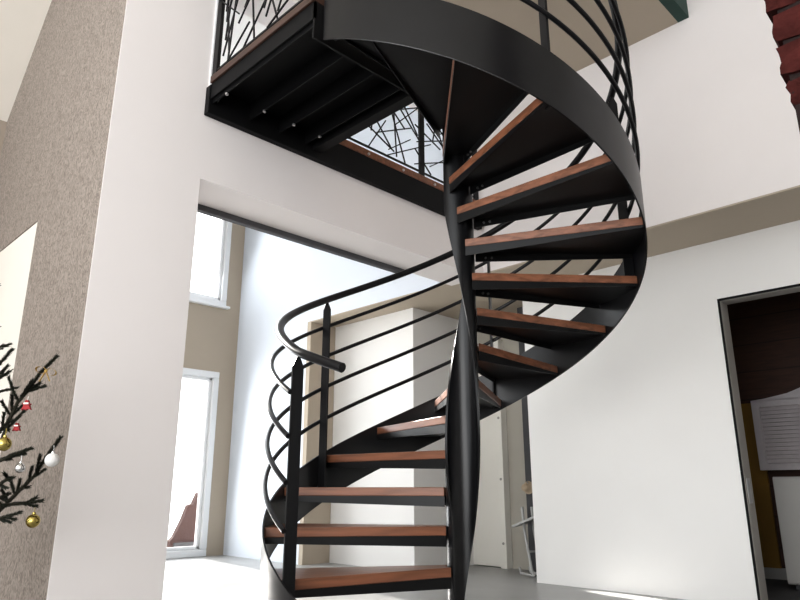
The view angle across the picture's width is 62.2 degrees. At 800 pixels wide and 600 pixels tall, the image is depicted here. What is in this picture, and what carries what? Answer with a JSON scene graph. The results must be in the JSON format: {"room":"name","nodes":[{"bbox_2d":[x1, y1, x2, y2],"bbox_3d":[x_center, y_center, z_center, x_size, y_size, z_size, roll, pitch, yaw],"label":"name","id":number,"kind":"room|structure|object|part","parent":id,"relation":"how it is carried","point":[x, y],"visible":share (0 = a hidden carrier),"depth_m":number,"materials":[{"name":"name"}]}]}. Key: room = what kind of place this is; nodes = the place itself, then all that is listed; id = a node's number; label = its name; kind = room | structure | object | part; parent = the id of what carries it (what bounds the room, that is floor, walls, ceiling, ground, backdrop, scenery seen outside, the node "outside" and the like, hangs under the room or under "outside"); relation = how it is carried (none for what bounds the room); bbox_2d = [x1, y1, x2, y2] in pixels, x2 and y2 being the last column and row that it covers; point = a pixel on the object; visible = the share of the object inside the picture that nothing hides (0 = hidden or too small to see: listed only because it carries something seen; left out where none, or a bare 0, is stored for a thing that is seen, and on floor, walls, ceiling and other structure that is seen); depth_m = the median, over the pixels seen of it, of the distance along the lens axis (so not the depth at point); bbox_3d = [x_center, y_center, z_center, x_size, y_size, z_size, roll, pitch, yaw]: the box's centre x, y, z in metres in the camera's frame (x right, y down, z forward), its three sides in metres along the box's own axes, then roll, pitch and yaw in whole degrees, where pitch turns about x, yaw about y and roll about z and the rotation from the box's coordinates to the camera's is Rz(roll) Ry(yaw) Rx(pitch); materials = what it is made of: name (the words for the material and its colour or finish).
{"room":"house stairwell hall","nodes":[
{"label":"house stairwell hall","id":0,"kind":"room"},
{"bbox_2d":[0,120,6,157],"bbox_3d":[-4.959,-0.246,3.109,0.152,3.600,5.121,-15,-22,43],"label":"wall","id":1,"kind":"structure","parent":0,"point":[3,124],"depth_m":5.21,"materials":[{"name":"beige paint"}]},
{"bbox_2d":[0,0,51,121],"bbox_3d":[-0.601,-3.377,1.879,9.400,2.449,8.400,-15,-22,43],"label":"ceiling","id":2,"kind":"structure","parent":0,"point":[21,21],"depth_m":5.00,"materials":[{"name":"beige paint"}]},
{"bbox_2d":[0,0,126,599],"bbox_3d":[-2.300,-0.949,4.294,2.274,5.600,0.020,-15,-22,43],"label":"wall","id":3,"kind":"structure","parent":0,"point":[53,154],"depth_m":3.68,"materials":[{"name":"paint"}]},
{"bbox_2d":[0,223,36,452],"bbox_3d":[-2.626,0.719,4.112,1.105,2.283,0.079,-15,-22,43],"label":"door","id":4,"kind":"structure","parent":3,"relation":"in","point":[15,259],"depth_m":4.11,"materials":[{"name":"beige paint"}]},
{"bbox_2d":[183,223,244,555],"bbox_3d":[-3.023,0.258,7.260,0.250,4.900,2.700,-15,-22,43],"label":"wall","id":5,"kind":"structure","parent":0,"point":[212,332],"depth_m":7.80,"materials":[{"name":"beige paint"}]},
{"bbox_2d":[166,368,219,558],"bbox_3d":[-2.899,1.639,6.874,0.115,2.032,2.085,-15,-22,43],"label":"window frame","id":6,"kind":"structure","parent":5,"relation":"attached to","point":[212,378],"depth_m":7.49,"materials":[{"name":"white plastic"}]},
{"bbox_2d":[189,220,231,309],"bbox_3d":[-2.929,-0.856,7.519,0.160,1.575,2.315,-15,-22,43],"label":"window","id":7,"kind":"structure","parent":5,"relation":"attached to","point":[219,301],"depth_m":8.12,"materials":[{"name":"white plastic"}]},
{"bbox_3d":[-2.915,-0.117,7.294,0.120,0.030,2.315,-15,-22,43],"label":"sill","id":8,"kind":"part","parent":7,"relation":"part of","materials":[{"name":"white plastic"}]},
{"bbox_2d":[220,5,265,65],"bbox_3d":[-1.697,-2.524,6.708,3.950,0.150,2.950,-15,-22,43],"label":"ceiling","id":9,"kind":"structure","parent":0,"point":[238,29],"depth_m":6.32,"materials":[{"name":"white paint"}]},
{"bbox_2d":[46,0,482,599],"bbox_3d":[-0.526,-0.791,4.669,0.350,5.500,3.099,-15,-22,43],"label":"wall","id":10,"kind":"structure","parent":0,"point":[165,158],"depth_m":3.48,"materials":[{"name":"white paint"}]},
{"bbox_2d":[209,0,218,84],"bbox_3d":[-1.263,-1.663,4.179,0.412,0.950,0.012,-15,-22,43],"label":"trim","id":11,"kind":"structure","parent":10,"relation":"attached to","point":[216,9],"depth_m":4.00,"materials":[{"name":"white paint"}]},
{"bbox_2d":[197,204,403,272],"bbox_3d":[-0.668,-0.411,4.663,0.040,0.038,1.960,-15,-22,43],"label":"rail","id":12,"kind":"object","parent":10,"relation":"attached to","point":[202,209],"visible":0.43,"depth_m":4.57,"materials":[{"name":"black steel"}]},
{"bbox_2d":[204,0,481,229],"bbox_3d":[0.117,-1.032,4.394,1.023,0.257,2.537,-15,-22,43],"label":"landing platform","id":13,"kind":"object","parent":10,"relation":"attached to","point":[295,90],"visible":0.8,"depth_m":3.91,"materials":[{"name":"black metal"}]},
{"bbox_2d":[212,0,302,74],"bbox_3d":[-0.754,-1.875,3.712,0.980,1.002,0.030,-15,-22,43],"label":"balustrade","id":14,"kind":"object","parent":13,"relation":"on","point":[221,3],"visible":0.88,"depth_m":3.84,"materials":[{"name":"black metal"}]},
{"bbox_3d":[-1.083,-1.784,4.027,0.050,0.999,0.020,-15,-22,43],"label":"post","id":15,"kind":"part","parent":14,"relation":"part of","materials":[{"name":"black metal"}]},
{"bbox_3d":[-1.004,-1.709,3.915,0.051,0.390,0.008,-15,-22,43],"label":"rod","id":16,"kind":"part","parent":14,"relation":"part of","materials":[{"name":"black metal"}]},
{"bbox_3d":[-1.012,-1.690,3.919,0.092,0.550,0.008,-15,-22,43],"label":"rod","id":17,"kind":"part","parent":14,"relation":"part of","materials":[{"name":"black metal"}]},
{"bbox_3d":[-0.949,-1.731,3.865,0.232,0.608,0.008,-15,-22,43],"label":"rod","id":18,"kind":"part","parent":14,"relation":"part of","materials":[{"name":"black metal"}]},
{"bbox_3d":[-0.970,-1.596,3.848,0.054,0.460,0.008,-15,-22,43],"label":"rod","id":19,"kind":"part","parent":14,"relation":"part of","materials":[{"name":"black metal"}]},
{"bbox_3d":[-0.912,-1.461,3.750,0.217,0.153,0.008,-15,-22,43],"label":"rod","id":20,"kind":"part","parent":14,"relation":"part of","materials":[{"name":"black metal"}]},
{"bbox_3d":[-0.844,-1.715,3.751,0.232,0.239,0.008,-15,-22,43],"label":"rod","id":21,"kind":"part","parent":14,"relation":"part of","materials":[{"name":"black metal"}]},
{"bbox_3d":[-0.816,-1.574,3.700,0.058,0.339,0.008,-15,-22,43],"label":"rod","id":22,"kind":"part","parent":14,"relation":"part of","materials":[{"name":"black metal"}]},
{"bbox_3d":[-0.751,-1.622,3.646,0.393,0.406,0.008,-15,-22,43],"label":"rod","id":23,"kind":"part","parent":14,"relation":"part of","materials":[{"name":"black metal"}]},
{"bbox_3d":[-0.616,-1.892,3.582,0.319,0.684,0.008,-15,-22,43],"label":"rod","id":24,"kind":"part","parent":14,"relation":"part of","materials":[{"name":"black metal"}]},
{"bbox_3d":[-0.700,-1.660,3.603,0.183,0.453,0.008,-15,-22,43],"label":"rod","id":25,"kind":"part","parent":14,"relation":"part of","materials":[{"name":"black metal"}]},
{"bbox_3d":[-0.567,-1.561,3.419,0.402,0.161,0.008,-15,-22,43],"label":"rod","id":26,"kind":"part","parent":14,"relation":"part of","materials":[{"name":"black metal"}]},
{"bbox_3d":[-0.484,-1.269,3.837,1.023,0.006,0.815,-15,-22,43],"label":"deck plate","id":27,"kind":"part","parent":13,"relation":"part of","materials":[{"name":"black metal"}]},
{"bbox_2d":[348,107,478,199],"bbox_3d":[0.065,-1.461,5.177,0.030,0.996,1.680,-15,-22,43],"label":"balustrade","id":28,"kind":"object","parent":13,"relation":"on","point":[421,163],"visible":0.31,"depth_m":5.16,"materials":[{"name":"black metal"}]},
{"bbox_3d":[-0.170,-1.222,4.874,0.008,0.296,0.184,-15,-22,43],"label":"rod","id":29,"kind":"part","parent":28,"relation":"part of","materials":[{"name":"black metal"}]},
{"bbox_3d":[-0.271,-1.302,4.792,0.008,0.274,0.644,-15,-22,43],"label":"rod","id":30,"kind":"part","parent":28,"relation":"part of","materials":[{"name":"black metal"}]},
{"bbox_3d":[-0.144,-1.271,4.897,0.008,0.253,0.229,-15,-22,43],"label":"rod","id":31,"kind":"part","parent":28,"relation":"part of","materials":[{"name":"black metal"}]},
{"bbox_3d":[-0.044,-1.285,5.023,0.008,0.189,0.362,-15,-22,43],"label":"rod","id":32,"kind":"part","parent":28,"relation":"part of","materials":[{"name":"black metal"}]},
{"bbox_3d":[-0.043,-1.351,5.025,0.008,0.572,0.057,-15,-22,43],"label":"rod","id":33,"kind":"part","parent":28,"relation":"part of","materials":[{"name":"black metal"}]},
{"bbox_3d":[-0.011,-1.224,5.021,0.008,0.379,0.151,-15,-22,43],"label":"rod","id":34,"kind":"part","parent":28,"relation":"part of","materials":[{"name":"black metal"}]},
{"bbox_3d":[0.073,-1.152,5.089,0.008,0.282,0.487,-15,-22,43],"label":"rod","id":35,"kind":"part","parent":28,"relation":"part of","materials":[{"name":"black metal"}]},
{"bbox_3d":[0.072,-1.365,5.148,0.008,0.222,0.247,-15,-22,43],"label":"rod","id":36,"kind":"part","parent":28,"relation":"part of","materials":[{"name":"black metal"}]},
{"bbox_3d":[0.060,-1.447,5.159,0.008,0.299,0.227,-15,-22,43],"label":"rod","id":37,"kind":"part","parent":28,"relation":"part of","materials":[{"name":"black metal"}]},
{"bbox_3d":[0.065,-1.020,5.052,0.012,0.012,1.630,-15,-22,43],"label":"rail","id":38,"kind":"part","parent":28,"relation":"part of","materials":[{"name":"black metal"}]},
{"bbox_3d":[0.168,-1.432,5.276,0.020,0.994,0.050,-15,-22,43],"label":"post","id":39,"kind":"part","parent":28,"relation":"part of","materials":[{"name":"black metal"}]},
{"bbox_3d":[0.222,-1.300,5.304,0.008,0.116,0.299,-15,-22,43],"label":"rod","id":40,"kind":"part","parent":28,"relation":"part of","materials":[{"name":"black metal"}]},
{"bbox_3d":[0.282,-1.092,5.289,0.008,0.201,0.484,-15,-22,43],"label":"rod","id":41,"kind":"part","parent":28,"relation":"part of","materials":[{"name":"black metal"}]},
{"bbox_3d":[0.386,-1.204,5.446,0.008,0.351,0.492,-15,-22,43],"label":"rod","id":42,"kind":"part","parent":28,"relation":"part of","materials":[{"name":"black metal"}]},
{"bbox_3d":[0.641,-1.303,5.731,0.020,0.994,0.050,-15,-22,43],"label":"post","id":43,"kind":"part","parent":28,"relation":"part of","materials":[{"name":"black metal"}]},
{"bbox_2d":[162,555,799,599],"bbox_3d":[-0.195,1.452,2.142,10.750,0.204,11.200,-15,-22,43],"label":"floor","id":44,"kind":"structure","parent":0,"point":[218,577],"depth_m":4.98,"materials":[{"name":"concrete"}]},
{"bbox_2d":[0,283,63,523],"bbox_3d":[-1.846,0.490,2.590,0.866,1.900,0.788,-15,-22,43],"label":"tree","id":45,"kind":"object","parent":44,"relation":"on","point":[32,386],"visible":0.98,"depth_m":2.57,"materials":[{"name":"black plant"}]},
{"bbox_2d":[0,428,11,450],"bbox_3d":[-1.408,0.498,2.364,0.050,0.079,0.050,-15,-22,43],"label":"bauble","id":46,"kind":"object","parent":45,"relation":"hanging from","point":[5,442],"visible":1,"depth_m":2.35,"materials":[{"name":"gold metal"}]},
{"bbox_3d":[-1.408,0.512,2.360,0.050,0.050,0.050,-15,-22,43],"label":"globe","id":47,"kind":"part","parent":46,"relation":"part of","materials":[{"name":"gold metal"}]},
{"bbox_2d":[12,422,20,430],"bbox_3d":[-1.413,0.464,2.450,0.028,0.041,0.015,0,-16,0],"label":"ornament","id":48,"kind":"object","parent":45,"relation":"hanging from","point":[16,426],"visible":1,"depth_m":2.44,"materials":[{"name":"red plastic"}]},
{"bbox_2d":[14,457,25,472],"bbox_3d":[-1.414,0.612,2.474,0.036,0.064,0.036,-15,-22,43],"label":"bauble","id":49,"kind":"object","parent":45,"relation":"hanging from","point":[20,467],"visible":1,"depth_m":2.46,"materials":[{"name":"silver metal"}]},
{"bbox_3d":[-1.414,0.625,2.470,0.036,0.036,0.036,-15,-22,43],"label":"globe","id":50,"kind":"part","parent":49,"relation":"part of","materials":[{"name":"silver metal"}]},
{"bbox_2d":[21,396,31,409],"bbox_3d":[-1.388,0.384,2.470,0.035,0.052,0.015,0,-16,0],"label":"ornament","id":51,"kind":"object","parent":45,"relation":"hanging from","point":[26,405],"visible":1,"depth_m":2.46,"materials":[{"name":"red plastic"}]},
{"bbox_2d":[25,510,40,527],"bbox_3d":[-1.410,0.835,2.554,0.052,0.082,0.052,-15,-22,43],"label":"bauble","id":52,"kind":"object","parent":45,"relation":"hanging from","point":[33,520],"visible":0.98,"depth_m":2.53,"materials":[{"name":"gold metal"}]},
{"bbox_2d":[35,366,56,380],"bbox_3d":[-1.360,0.284,2.547,0.080,0.058,0.012,0,-16,0],"label":"ribbon bow","id":53,"kind":"object","parent":45,"relation":"attached to","point":[45,370],"visible":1,"depth_m":2.55,"materials":[{"name":"gold metal"}]},
{"bbox_2d":[44,449,59,466],"bbox_3d":[-1.337,0.601,2.554,0.052,0.082,0.052,-15,-22,43],"label":"bauble","id":54,"kind":"object","parent":45,"relation":"hanging from","point":[52,459],"visible":1,"depth_m":2.53,"materials":[{"name":"silver metal"}]},
{"bbox_2d":[329,308,476,566],"bbox_3d":[0.064,1.463,6.972,1.240,2.424,1.060,-15,-22,43],"label":"wall box","id":55,"kind":"object","parent":44,"relation":"on","point":[352,421],"visible":0.36,"depth_m":6.55,"materials":[{"name":"white paint"}]},
{"bbox_2d":[259,0,647,599],"bbox_3d":[0.312,-0.318,3.596,1.930,4.005,1.932,-15,-22,43],"label":"spiral staircase","id":56,"kind":"structure","parent":44,"relation":"on","point":[465,70],"depth_m":3.32,"materials":[{"name":"black metal"}]},
{"bbox_3d":[-0.443,0.802,2.729,0.053,1.162,0.012,11,-19,-33],"label":"newel post","id":57,"kind":"part","parent":56,"relation":"part of","materials":[{"name":"black metal"}]},
{"bbox_3d":[-0.443,0.574,3.891,0.053,1.162,0.012,-11,-19,33],"label":"newel post","id":58,"kind":"part","parent":56,"relation":"part of","materials":[{"name":"black metal"}]},
{"bbox_3d":[0.312,-0.876,3.755,1.886,2.846,1.886,-15,-22,43],"label":"handrail","id":59,"kind":"part","parent":56,"relation":"part of","materials":[{"name":"black metal"}]},
{"bbox_3d":[0.599,0.129,4.379,0.012,1.162,0.053,-5,-17,17],"label":"newel post","id":60,"kind":"part","parent":56,"relation":"part of","materials":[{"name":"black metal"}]},
{"bbox_3d":[0.642,-1.384,3.006,0.012,1.162,0.053,6,-17,-20],"label":"newel post","id":61,"kind":"part","parent":56,"relation":"part of","materials":[{"name":"black metal"}]},
{"bbox_3d":[1.232,-0.623,3.707,0.053,1.162,0.012,0,-16,-1],"label":"newel post","id":62,"kind":"part","parent":56,"relation":"part of","materials":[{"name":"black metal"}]},
{"bbox_2d":[512,507,536,576],"bbox_3d":[1.147,2.042,5.680,0.316,0.597,0.221,-15,-22,43],"label":"folding chair","id":63,"kind":"object","parent":44,"relation":"on","point":[524,521],"visible":0.43,"depth_m":5.65,"materials":[{"name":"white metal"}]},
{"bbox_3d":[1.124,1.900,5.731,0.270,0.128,0.200,-15,-22,43],"label":"seat","id":64,"kind":"part","parent":63,"relation":"part of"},
{"bbox_3d":[1.102,2.047,5.609,0.240,0.548,0.042,-9,-18,28],"label":"leg","id":65,"kind":"part","parent":63,"relation":"part of","materials":[{"name":"white metal"}]},
{"bbox_3d":[1.088,2.050,5.637,0.140,0.557,0.063,-15,-22,43],"label":"leg","id":66,"kind":"part","parent":63,"relation":"part of","materials":[{"name":"white metal"}]},
{"bbox_3d":[1.179,2.063,5.685,0.027,0.557,0.148,8,-18,-25],"label":"leg","id":67,"kind":"part","parent":63,"relation":"part of","materials":[{"name":"white metal"}]},
{"bbox_2d":[772,477,799,589],"bbox_3d":[3.353,1.690,4.807,0.950,0.796,0.586,-15,-22,43],"label":"base cabinet","id":68,"kind":"object","parent":44,"relation":"on","point":[786,489],"visible":1,"depth_m":4.91,"materials":[{"name":"white paint"}]},
{"bbox_2d":[477,332,529,569],"bbox_3d":[1.329,1.287,6.353,1.460,2.424,0.180,-15,-22,43],"label":"wall","id":69,"kind":"structure","parent":0,"point":[515,442],"depth_m":6.35,"materials":[{"name":"paint"}]},
{"bbox_2d":[473,340,512,568],"bbox_3d":[0.866,1.487,6.575,0.425,2.160,0.096,-15,-22,43],"label":"door","id":70,"kind":"structure","parent":69,"relation":"in","point":[492,542],"depth_m":6.42,"materials":[{"name":"beige paint"}]},
{"bbox_3d":[0.994,1.454,6.457,0.070,2.160,0.090,-15,-22,43],"label":"frame","id":71,"kind":"part","parent":70,"relation":"part of","materials":[{"name":"beige paint"}]},
{"bbox_2d":[223,0,799,564],"bbox_3d":[1.697,-0.770,4.740,10.750,5.500,0.150,-15,-22,43],"label":"wall","id":72,"kind":"structure","parent":0,"point":[717,123],"depth_m":4.79,"materials":[{"name":"white paint"}]},
{"bbox_2d":[298,321,335,564],"bbox_3d":[-0.852,1.436,6.898,0.063,2.436,0.336,-15,-22,43],"label":"trim","id":73,"kind":"structure","parent":72,"relation":"attached to","point":[308,554],"depth_m":6.86,"materials":[{"name":"beige paint"}]},
{"bbox_2d":[517,307,535,571],"bbox_3d":[1.234,1.251,6.227,0.090,2.424,0.140,-15,-22,43],"label":"wall","id":74,"kind":"structure","parent":0,"point":[527,458],"depth_m":6.12,"materials":[{"name":"paint"}]},
{"bbox_3d":[1.167,1.667,6.047,0.012,0.024,0.042,-15,-22,43],"label":"wall hook","id":75,"kind":"object","parent":74,"relation":"attached to","visible":0},
{"bbox_2d":[521,481,531,493],"bbox_3d":[1.157,1.702,6.022,0.112,0.115,0.026,-5,-17,16],"label":"straw hat","id":76,"kind":"object","parent":75,"relation":"hanging from","point":[527,488],"visible":0.92,"depth_m":6.02,"materials":[{"name":"beige wicker"}]},
{"bbox_2d":[311,185,799,326],"bbox_3d":[3.309,-0.353,5.040,9.040,0.011,3.000,-15,-22,43],"label":"ceiling","id":77,"kind":"structure","parent":0,"point":[780,207],"depth_m":4.74,"materials":[{"name":"beige paint"}]},
{"bbox_2d":[443,0,677,94],"bbox_3d":[0.824,-1.986,4.817,1.780,0.120,1.450,-15,-22,43],"label":"ceiling","id":78,"kind":"structure","parent":0,"point":[641,19],"depth_m":4.67,"materials":[{"name":"beige paint"}]},
{"bbox_2d":[659,0,688,21],"bbox_3d":[1.480,-2.348,4.238,0.075,0.500,1.450,-15,-22,43],"label":"board","id":79,"kind":"object","parent":78,"relation":"attached to","point":[678,9],"visible":1,"depth_m":4.58,"materials":[{"name":"green paint"}]},
{"bbox_2d":[522,220,799,599],"bbox_3d":[3.507,0.426,3.326,6.730,2.425,0.130,-15,-22,43],"label":"wall","id":80,"kind":"structure","parent":0,"point":[637,488],"depth_m":4.81,"materials":[{"name":"white paint"}]},
{"bbox_2d":[717,284,799,599],"bbox_3d":[2.629,0.874,4.117,0.980,1.997,0.143,-15,-22,43],"label":"door frame","id":81,"kind":"structure","parent":80,"relation":"in","point":[756,552],"depth_m":4.44,"materials":[{"name":"black metal"}]},
{"bbox_3d":[2.296,1.252,4.359,0.003,0.160,0.060,-15,-22,43],"label":"strike plate","id":82,"kind":"part","parent":81,"relation":"part of","materials":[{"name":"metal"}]},
{"bbox_2d":[727,292,799,567],"bbox_3d":[3.896,0.914,5.040,4.100,2.424,0.120,-15,-22,43],"label":"wall","id":83,"kind":"structure","parent":0,"point":[765,332],"depth_m":5.79,"materials":[{"name":"brown wood"}]},
{"bbox_2d":[741,403,781,567],"bbox_3d":[3.016,1.560,5.662,0.240,1.340,0.030,-15,-22,43],"label":"wall panel","id":84,"kind":"object","parent":83,"relation":"attached to","point":[771,558],"visible":0.5,"depth_m":5.57,"materials":[{"name":"yellow paint"}]},
{"bbox_2d":[750,388,799,469],"bbox_3d":[3.514,0.968,5.223,1.310,0.700,0.150,-15,-22,43],"label":"panel","id":85,"kind":"object","parent":83,"relation":"attached to","point":[776,419],"visible":1,"depth_m":5.50,"materials":[{"name":"white metal"}]},
{"bbox_2d":[764,567,786,579],"bbox_3d":[3.635,2.081,4.878,3.500,0.090,0.020,-15,-22,43],"label":"baseboard","id":86,"kind":"structure","parent":83,"relation":"attached to","point":[770,573],"depth_m":5.41,"materials":[{"name":"white paint"}]},
{"bbox_2d":[764,0,799,131],"bbox_3d":[1.102,-0.721,1.452,0.760,3.608,0.376,-15,-22,43],"label":"brick pillar","id":87,"kind":"structure","parent":0,"point":[784,15],"depth_m":1.43,"materials":[{"name":"red brick"}]},
{"label":"outside","id":88,"kind":"structure","parent":0,"visible":0},
{"bbox_2d":[168,529,174,538],"bbox_3d":[-4.685,3.739,9.688,6.750,0.230,16.000,-15,-22,43],"label":"ground","id":89,"kind":"structure","parent":88,"point":[170,531],"depth_m":13.11,"materials":[{"name":"white"}]},
{"bbox_2d":[167,493,197,546],"bbox_3d":[-2.797,2.960,8.793,0.140,0.780,0.530,-15,-22,43],"label":"wall","id":90,"kind":"structure","parent":89,"relation":"on","point":[183,534],"depth_m":8.73,"materials":[{"name":"stone"}]}
]}

